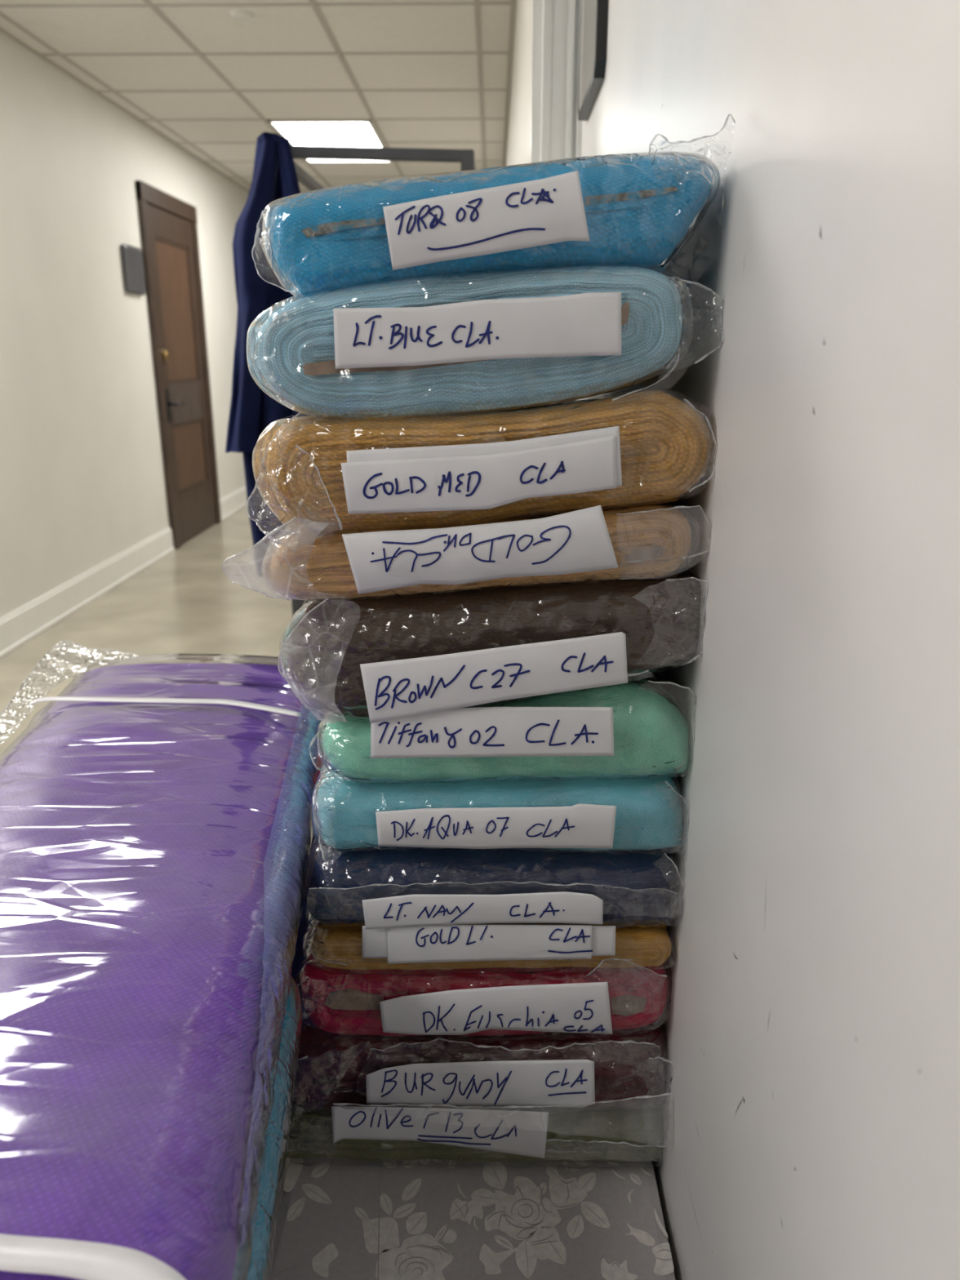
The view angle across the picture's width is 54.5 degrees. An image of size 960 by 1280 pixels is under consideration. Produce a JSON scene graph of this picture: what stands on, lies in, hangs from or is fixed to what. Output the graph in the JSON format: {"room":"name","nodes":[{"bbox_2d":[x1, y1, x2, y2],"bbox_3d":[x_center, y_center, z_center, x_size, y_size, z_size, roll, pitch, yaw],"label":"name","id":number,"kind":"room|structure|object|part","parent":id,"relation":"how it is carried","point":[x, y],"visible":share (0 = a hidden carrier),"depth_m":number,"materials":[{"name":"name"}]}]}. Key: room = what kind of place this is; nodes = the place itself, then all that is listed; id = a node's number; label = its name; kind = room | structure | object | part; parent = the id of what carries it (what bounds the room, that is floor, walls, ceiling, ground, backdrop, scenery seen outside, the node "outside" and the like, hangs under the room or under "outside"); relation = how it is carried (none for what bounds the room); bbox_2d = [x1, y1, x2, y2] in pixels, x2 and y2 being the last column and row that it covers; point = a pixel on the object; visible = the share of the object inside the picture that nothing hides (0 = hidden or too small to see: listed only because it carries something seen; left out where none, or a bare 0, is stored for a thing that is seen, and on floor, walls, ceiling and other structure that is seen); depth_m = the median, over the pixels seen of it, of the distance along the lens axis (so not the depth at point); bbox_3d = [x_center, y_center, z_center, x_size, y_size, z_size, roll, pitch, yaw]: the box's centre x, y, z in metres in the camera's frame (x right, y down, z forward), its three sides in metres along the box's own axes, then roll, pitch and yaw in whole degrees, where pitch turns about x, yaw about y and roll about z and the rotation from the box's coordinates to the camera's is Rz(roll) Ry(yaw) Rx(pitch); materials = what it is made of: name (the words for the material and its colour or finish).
{"room":"office building corridor","nodes":[
{"label":"office building corridor","id":0,"kind":"room"},
{"bbox_2d":[0,31,248,618],"bbox_3d":[-2.032,-1.264,3.983,0.120,2.460,14.700,0,17,1],"label":"wall","id":1,"kind":"structure","parent":0,"point":[82,484],"depth_m":4.56,"materials":[{"name":"white paint"}]},
{"bbox_2d":[0,526,174,658],"bbox_3d":[-2.002,0.686,1.587,0.020,0.150,8.970,0,17,1],"label":"baseboard","id":2,"kind":"structure","parent":1,"relation":"attached to","point":[21,625],"depth_m":4.52,"materials":[{"name":"white wood"}]},
{"bbox_2d":[120,244,146,295],"bbox_3d":[-1.937,-2.069,5.214,0.030,0.250,0.270,0,17,1],"label":"wall sign","id":3,"kind":"object","parent":1,"relation":"attached to","point":[132,257],"visible":1,"depth_m":5.17,"materials":[{"name":"grey plastic"}]},
{"bbox_2d":[135,180,221,550],"bbox_3d":[-1.904,-1.735,6.071,0.076,2.125,1.030,0,17,1],"label":"door","id":4,"kind":"structure","parent":1,"relation":"in","point":[168,227],"depth_m":6.01,"materials":[{"name":"brown wood"}]},
{"bbox_3d":[-1.927,-1.450,5.767,0.008,0.200,0.060,0,17,1],"label":"handle plate","id":5,"kind":"part","parent":4,"relation":"part of","materials":[{"name":"black metal"}]},
{"bbox_3d":[-1.901,-1.475,5.821,0.060,0.026,0.141,0,17,1],"label":"handle","id":6,"kind":"part","parent":4,"relation":"part of","materials":[{"name":"black metal"}]},
{"bbox_3d":[-1.939,-2.089,5.962,0.005,0.845,0.630,0,17,1],"label":"panel","id":7,"kind":"part","parent":4,"relation":"part of","materials":[{"name":"brown wood"}]},
{"bbox_3d":[-1.934,-2.089,5.962,0.008,0.845,0.630,0,17,1],"label":"panel moulding","id":8,"kind":"part","parent":4,"relation":"part of","materials":[{"name":"brown wood"}]},
{"bbox_3d":[-1.934,-1.561,6.109,0.013,0.250,0.660,0,17,1],"label":"lock rail","id":9,"kind":"part","parent":4,"relation":"part of","materials":[{"name":"brown wood"}]},
{"bbox_3d":[-1.939,-1.241,6.224,0.005,0.430,0.630,0,17,1],"label":"panel","id":10,"kind":"part","parent":4,"relation":"part of","materials":[{"name":"brown wood"}]},
{"bbox_3d":[-1.934,-1.241,6.224,0.008,0.430,0.630,0,17,1],"label":"panel moulding","id":11,"kind":"part","parent":4,"relation":"part of","materials":[{"name":"brown wood"}]},
{"bbox_2d":[219,485,247,520],"bbox_3d":[-1.892,-1.639,9.100,0.020,0.150,4.700,0,17,1],"label":"baseboard","id":12,"kind":"structure","parent":1,"relation":"attached to","point":[236,500],"depth_m":7.23,"materials":[{"name":"white wood"}]},
{"bbox_2d":[0,505,328,1252],"bbox_3d":[-0.864,-0.037,4.346,2.417,0.100,14.700,0,17,1],"label":"floor","id":13,"kind":"structure","parent":0,"point":[184,602],"depth_m":4.36,"materials":[{"name":"beige tile"}]},
{"bbox_2d":[290,145,475,626],"bbox_3d":[-0.292,-0.693,3.340,0.602,1.748,1.102,0,17,1],"label":"rack","id":14,"kind":"object","parent":13,"relation":"on","point":[465,157],"visible":0.09,"depth_m":2.63,"materials":[{"name":"grey metal"}]},
{"bbox_2d":[225,131,300,577],"bbox_3d":[-0.588,-0.805,2.765,0.319,1.237,0.351,0,17,1],"label":"coat","id":15,"kind":"object","parent":14,"relation":"hanging from","point":[274,176],"visible":0.44,"depth_m":2.60,"materials":[{"name":"blue fabric"}]},
{"bbox_3d":[-0.581,-0.586,2.842,0.038,1.658,0.038,0,17,1],"label":"post","id":16,"kind":"part","parent":14,"relation":"part of","materials":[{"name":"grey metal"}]},
{"bbox_3d":[-0.564,-1.504,3.055,0.030,0.030,0.950,1,17,2],"label":"rail","id":17,"kind":"part","parent":14,"relation":"part of","materials":[{"name":"grey metal"}]},
{"bbox_3d":[-0.308,-1.373,2.632,0.549,0.030,0.030,-2,17,-6],"label":"rail","id":18,"kind":"part","parent":14,"relation":"part of","materials":[{"name":"grey metal"}]},
{"bbox_3d":[-0.036,-0.605,2.904,0.038,1.658,0.038,0,17,1],"label":"post","id":19,"kind":"part","parent":14,"relation":"part of","materials":[{"name":"grey metal"}]},
{"bbox_2d":[265,1157,675,1279],"bbox_3d":[-0.006,0.672,1.297,0.403,0.350,1.360,0,17,1],"label":"fabric","id":20,"kind":"object","parent":13,"relation":"on","point":[335,1222],"visible":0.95,"depth_m":0.95,"materials":[{"name":"grey fabric"}]},
{"bbox_2d":[281,1100,665,1168],"bbox_3d":[-0.017,0.392,1.442,0.439,0.112,0.978,0,17,1],"label":"bolt","id":21,"kind":"object","parent":20,"relation":"on","point":[365,1134],"visible":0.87,"depth_m":1.00,"materials":[{"name":"green fabric"}]},
{"bbox_2d":[287,960,673,1153],"bbox_3d":[-0.007,0.340,1.416,0.424,0.138,0.998,0,17,1],"label":"bolt","id":22,"kind":"object","parent":21,"relation":"on","point":[615,1070],"visible":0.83,"depth_m":0.98,"materials":[{"name":"red fabric"}]},
{"bbox_2d":[293,917,671,1040],"bbox_3d":[0.007,0.234,1.396,0.393,0.118,0.970,0,17,1],"label":"bolt","id":23,"kind":"object","parent":22,"relation":"on","point":[482,1004],"visible":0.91,"depth_m":0.95,"materials":[{"name":"red fabric"}]},
{"bbox_2d":[301,915,676,975],"bbox_3d":[0.013,0.169,1.377,0.380,0.075,0.970,0,17,1],"label":"bolt","id":24,"kind":"object","parent":23,"relation":"on","point":[462,946],"visible":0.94,"depth_m":0.92,"materials":[{"name":"gold fabric"}]},
{"bbox_2d":[301,828,684,929],"bbox_3d":[0.011,0.115,1.358,0.387,0.104,0.975,0,17,1],"label":"bolt","id":25,"kind":"object","parent":24,"relation":"on","point":[376,889],"visible":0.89,"depth_m":0.91,"materials":[{"name":"blue fabric"}]},
{"bbox_2d":[311,755,688,868],"bbox_3d":[0.020,0.034,1.336,0.368,0.104,0.969,0,17,1],"label":"bolt","id":26,"kind":"object","parent":25,"relation":"on","point":[594,815],"visible":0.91,"depth_m":0.89,"materials":[{"name":"blue fabric"}]},
{"bbox_2d":[309,667,696,783],"bbox_3d":[0.026,-0.047,1.309,0.357,0.112,0.970,0,17,1],"label":"bolt","id":27,"kind":"object","parent":26,"relation":"on","point":[637,726],"visible":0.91,"depth_m":0.87,"materials":[{"name":"green fabric"}]},
{"bbox_2d":[278,560,707,723],"bbox_3d":[0.010,-0.122,1.282,0.391,0.150,0.980,0,17,1],"label":"bolt","id":28,"kind":"object","parent":27,"relation":"on","point":[380,660],"visible":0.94,"depth_m":0.83,"materials":[{"name":"brown fabric"}]},
{"bbox_2d":[222,501,711,601],"bbox_3d":[-0.006,-0.212,1.260,0.423,0.092,0.968,0,17,1],"label":"bolt","id":29,"kind":"object","parent":28,"relation":"on","point":[593,544],"visible":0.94,"depth_m":0.81,"materials":[{"name":"gold fabric"}]},
{"bbox_2d":[246,382,717,551],"bbox_3d":[0.005,-0.281,1.238,0.399,0.137,0.970,0,17,1],"label":"bolt","id":30,"kind":"object","parent":29,"relation":"on","point":[650,444],"visible":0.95,"depth_m":0.79,"materials":[{"name":"woven fabric"},{"name":"white paper"},{"name":"clear plastic"}]},
{"bbox_2d":[246,262,724,420],"bbox_3d":[0.005,-0.381,1.208,0.400,0.125,0.971,0,17,1],"label":"bolt","id":31,"kind":"object","parent":30,"relation":"on","point":[548,335],"visible":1,"depth_m":0.76,"materials":[{"name":"blue fabric"}]},
{"bbox_2d":[251,113,735,298],"bbox_3d":[0.014,-0.476,1.178,0.379,0.134,0.968,0,17,1],"label":"bolt","id":32,"kind":"object","parent":31,"relation":"on","point":[638,207],"visible":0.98,"depth_m":0.73,"materials":[{"name":"blue fabric"}]},
{"bbox_3d":[-0.486,0.876,0.985,0.510,0.142,1.250,0,17,1],"label":"bolt","id":33,"kind":"object","parent":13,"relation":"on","visible":0},
{"bbox_3d":[-0.486,0.738,0.942,0.511,0.148,1.250,0,17,1],"label":"bolt","id":34,"kind":"object","parent":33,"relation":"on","visible":0},
{"bbox_3d":[-0.486,0.597,0.899,0.510,0.147,1.250,0,17,1],"label":"bolt","id":35,"kind":"object","parent":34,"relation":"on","visible":0},
{"bbox_2d":[288,827,316,995],"bbox_3d":[-0.379,0.475,0.854,0.386,0.112,1.304,-2,17,-6],"label":"bolt","id":36,"kind":"object","parent":35,"relation":"on","point":[302,927],"visible":0.02,"depth_m":1.15,"materials":[{"name":"blue fabric"}]},
{"bbox_2d":[232,977,302,1279],"bbox_3d":[-0.332,0.452,0.569,0.392,0.106,0.811,-2,17,-5],"label":"bolt","id":37,"kind":"object","parent":36,"relation":"on","point":[273,1172],"visible":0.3,"depth_m":0.71,"materials":[{"name":"teal fabric"}]},
{"bbox_2d":[0,640,327,1279],"bbox_3d":[-0.362,0.263,0.836,0.438,0.121,1.488,-2,17,-7],"label":"bolt","id":38,"kind":"object","parent":37,"relation":"on","point":[156,826],"visible":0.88,"depth_m":0.74,"materials":[{"name":"purple fabric"}]},
{"bbox_2d":[0,0,510,192],"bbox_3d":[-0.864,-2.458,3.596,2.457,0.050,14.700,0,17,1],"label":"ceiling","id":39,"kind":"structure","parent":0,"point":[354,28],"depth_m":4.30,"materials":[{"name":"tile"}]},
{"bbox_2d":[228,9,254,22],"bbox_3d":[-0.930,-2.438,3.641,0.100,0.016,0.100,0,17,1],"label":"ceiling disc","id":40,"kind":"object","parent":39,"relation":"attached to","point":[240,15],"visible":1,"depth_m":3.62,"materials":[{"name":"white plastic"}]},
{"bbox_2d":[0,0,516,192],"bbox_3d":[-0.864,-2.433,3.604,2.217,0.008,14.700,0,17,1],"label":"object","id":41,"kind":"structure","parent":39,"relation":"attached to","point":[477,3],"depth_m":4.26,"materials":[{"name":"silver metal"}]},
{"bbox_2d":[267,120,392,162],"bbox_3d":[-0.906,-3.128,5.865,0.592,0.012,1.190,0,17,1],"label":"recessed light","id":42,"kind":"object","parent":39,"relation":"in","point":[346,133],"visible":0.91,"depth_m":5.60,"materials":[{"name":"white plastic"}]},
{"bbox_2d":[506,0,532,165],"bbox_3d":[0.236,-2.068,6.580,0.120,2.460,9.200,0,17,1],"label":"wall","id":43,"kind":"structure","parent":0,"point":[518,142],"depth_m":2.81,"materials":[{"name":"white paint"}]},
{"bbox_2d":[581,0,959,1279],"bbox_3d":[0.240,0.113,-0.466,0.120,2.460,5.450,0,17,1],"label":"wall","id":44,"kind":"structure","parent":0,"point":[812,1025],"depth_m":0.54,"materials":[{"name":"white paint"}]},
{"bbox_2d":[530,0,582,163],"bbox_3d":[0.172,-0.698,2.155,0.120,2.460,0.066,0,17,1],"label":"trim","id":45,"kind":"structure","parent":44,"relation":"attached to","point":[556,130],"depth_m":1.98,"materials":[{"name":"white wood"}]},
{"bbox_2d":[577,0,608,120],"bbox_3d":[0.205,-1.315,1.637,0.019,0.655,0.350,0,17,1],"label":"wall mirror","id":46,"kind":"object","parent":44,"relation":"attached to","point":[593,17],"visible":1,"depth_m":1.65,"materials":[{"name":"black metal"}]},
{"bbox_2d":[578,0,596,111],"bbox_3d":[0.204,-1.315,1.637,0.015,0.631,0.326,0,17,1],"label":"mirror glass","id":47,"kind":"object","parent":46,"relation":"attached to","point":[588,17],"depth_m":1.71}
]}

